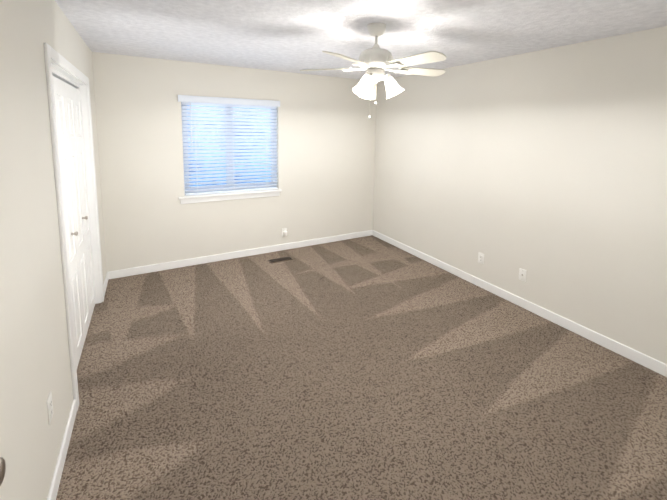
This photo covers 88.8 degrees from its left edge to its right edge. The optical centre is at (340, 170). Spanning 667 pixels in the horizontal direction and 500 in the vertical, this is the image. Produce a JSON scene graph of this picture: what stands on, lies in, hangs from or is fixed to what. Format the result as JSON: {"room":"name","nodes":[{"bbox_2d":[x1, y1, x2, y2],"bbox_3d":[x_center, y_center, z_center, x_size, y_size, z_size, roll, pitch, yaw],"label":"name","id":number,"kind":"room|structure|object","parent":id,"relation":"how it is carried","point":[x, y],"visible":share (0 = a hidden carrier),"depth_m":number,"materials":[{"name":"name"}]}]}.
{"room":"empty bedroom","nodes":[
{"label":"empty bedroom","id":0,"kind":"room"},
{"bbox_2d":[0,0,106,499],"bbox_3d":[-1.197,0.328,1.104,0.140,2.440,5.772,-3,8,-29],"label":"wall","id":1,"kind":"structure","parent":0,"point":[35,367],"depth_m":1.44,"materials":[{"name":"paint"}]},
{"bbox_2d":[0,457,5,485],"bbox_3d":[-0.580,0.626,0.336,0.142,2.030,0.969,-3,8,-29],"label":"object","id":2,"kind":"structure","parent":1,"relation":"in","point":[2,467],"depth_m":0.73,"materials":[{"name":"metal"}]},
{"bbox_2d":[47,391,52,424],"bbox_3d":[-1.337,1.095,1.571,0.009,0.116,0.072,-3,8,-29],"label":"outlet","id":3,"kind":"object","parent":1,"relation":"attached to","point":[50,407],"visible":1,"depth_m":1.56,"materials":[{"name":"white plastic"}]},
{"bbox_2d":[47,399,76,499],"bbox_3d":[-0.992,1.527,1.005,0.013,0.090,2.345,-3,8,-29],"label":"baseboard","id":4,"kind":"structure","parent":1,"relation":"attached to","point":[55,483],"depth_m":1.70,"materials":[{"name":"paint"}]},
{"bbox_2d":[43,42,103,410],"bbox_3d":[-1.992,0.302,2.523,0.156,2.120,1.530,-3,8,-29],"label":"trim","id":5,"kind":"structure","parent":1,"relation":"attached to","point":[59,66],"depth_m":2.25,"materials":[{"name":"paint"}]},
{"bbox_2d":[52,75,95,368],"bbox_3d":[-1.976,0.355,2.540,0.067,1.988,1.372,-3,8,-29],"label":"bifold closet doors","id":6,"kind":"structure","parent":1,"relation":"in","point":[68,110],"depth_m":2.57,"materials":[{"name":"paint"}]},
{"bbox_2d":[103,271,110,295],"bbox_3d":[-2.446,1.193,3.543,0.013,0.090,0.465,-3,8,-29],"label":"baseboard","id":7,"kind":"structure","parent":1,"relation":"attached to","point":[108,275],"depth_m":3.61,"materials":[{"name":"paint"}]},
{"bbox_2d":[92,52,376,271],"bbox_3d":[-1.042,-0.090,4.567,3.855,2.440,0.140,-3,8,-29],"label":"wall","id":8,"kind":"structure","parent":0,"point":[326,131],"depth_m":4.22,"materials":[{"name":"paint"}]},
{"bbox_2d":[178,102,281,203],"bbox_3d":[-1.381,-0.261,4.322,1.270,1.265,0.180,-3,8,-29],"label":"window","id":9,"kind":"structure","parent":8,"relation":"in","point":[225,196],"depth_m":4.33,"materials":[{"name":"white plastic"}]},
{"bbox_2d":[178,95,279,195],"bbox_3d":[-1.356,-0.310,4.299,1.225,1.185,0.082,-3,8,-29],"label":"window blinds","id":10,"kind":"object","parent":9,"relation":"attached to","point":[198,102],"visible":0.92,"depth_m":4.28,"materials":[{"name":"white plastic"}]},
{"bbox_2d":[111,230,370,278],"bbox_3d":[-1.040,1.086,4.632,3.540,0.090,0.017,-3,8,-29],"label":"baseboard","id":11,"kind":"structure","parent":8,"relation":"attached to","point":[237,254],"depth_m":4.40,"materials":[{"name":"paint"}]},
{"bbox_2d":[282,228,286,236],"bbox_3d":[-0.773,0.865,4.745,0.072,0.116,0.035,-3,8,-29],"label":"outlet","id":12,"kind":"object","parent":8,"relation":"attached to","point":[284,231],"visible":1,"depth_m":4.74,"materials":[{"name":"white plastic"}]},
{"bbox_2d":[55,0,666,80],"bbox_3d":[0.406,-1.023,1.926,3.855,0.100,5.912,-3,8,-29],"label":"ceiling","id":13,"kind":"structure","parent":0,"point":[294,36],"depth_m":2.50,"materials":[{"name":"white paint"}]},
{"bbox_2d":[300,23,446,118],"bbox_3d":[0.287,-0.706,2.461,1.113,0.662,1.107,-3,8,-29],"label":"ceiling fan","id":14,"kind":"object","parent":13,"relation":"hanging from","point":[376,61],"visible":1,"depth_m":2.39,"materials":[{"name":"white"}]},
{"bbox_2d":[56,235,666,499],"bbox_3d":[0.361,1.498,2.232,3.855,0.100,5.912,-3,8,-29],"label":"floor","id":15,"kind":"structure","parent":0,"point":[371,367],"depth_m":2.21,"materials":[{"name":"carpet"}]},
{"bbox_2d":[268,256,292,262],"bbox_3d":[-0.776,1.154,4.417,0.300,0.015,0.115,-3,8,-29],"label":"air vent register","id":16,"kind":"object","parent":15,"relation":"on","point":[280,259],"visible":1,"depth_m":4.41,"materials":[{"name":"brown"}]},
{"bbox_2d":[373,26,666,363],"bbox_3d":[2.033,0.163,2.933,0.140,2.440,5.772,-3,8,-29],"label":"wall","id":17,"kind":"structure","parent":0,"point":[546,169],"depth_m":3.06,"materials":[{"name":"paint"}]},
{"bbox_2d":[478,252,483,263],"bbox_3d":[1.539,0.960,3.726,0.009,0.116,0.072,-3,8,-29],"label":"outlet","id":18,"kind":"object","parent":17,"relation":"attached to","point":[481,258],"visible":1,"depth_m":3.72,"materials":[{"name":"white plastic"}]},
{"bbox_2d":[371,230,666,376],"bbox_3d":[1.600,1.254,3.635,0.017,0.090,4.382,-3,8,-29],"label":"baseboard","id":19,"kind":"structure","parent":17,"relation":"attached to","point":[649,362],"depth_m":3.11,"materials":[{"name":"paint"}]},
{"bbox_2d":[519,268,526,281],"bbox_3d":[1.772,1.017,3.314,0.013,0.116,0.072,-3,8,-29],"label":"outlet","id":20,"kind":"object","parent":17,"relation":"attached to","point":[522,274],"visible":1,"depth_m":3.31,"materials":[{"name":"white plastic"}]},
{"label":"outside","id":21,"kind":"structure","parent":0,"visible":0},
{"bbox_2d":[187,105,270,186],"bbox_3d":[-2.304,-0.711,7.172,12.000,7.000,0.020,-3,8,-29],"label":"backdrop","id":22,"kind":"structure","parent":21,"point":[225,149],"depth_m":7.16,"materials":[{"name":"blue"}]}
]}

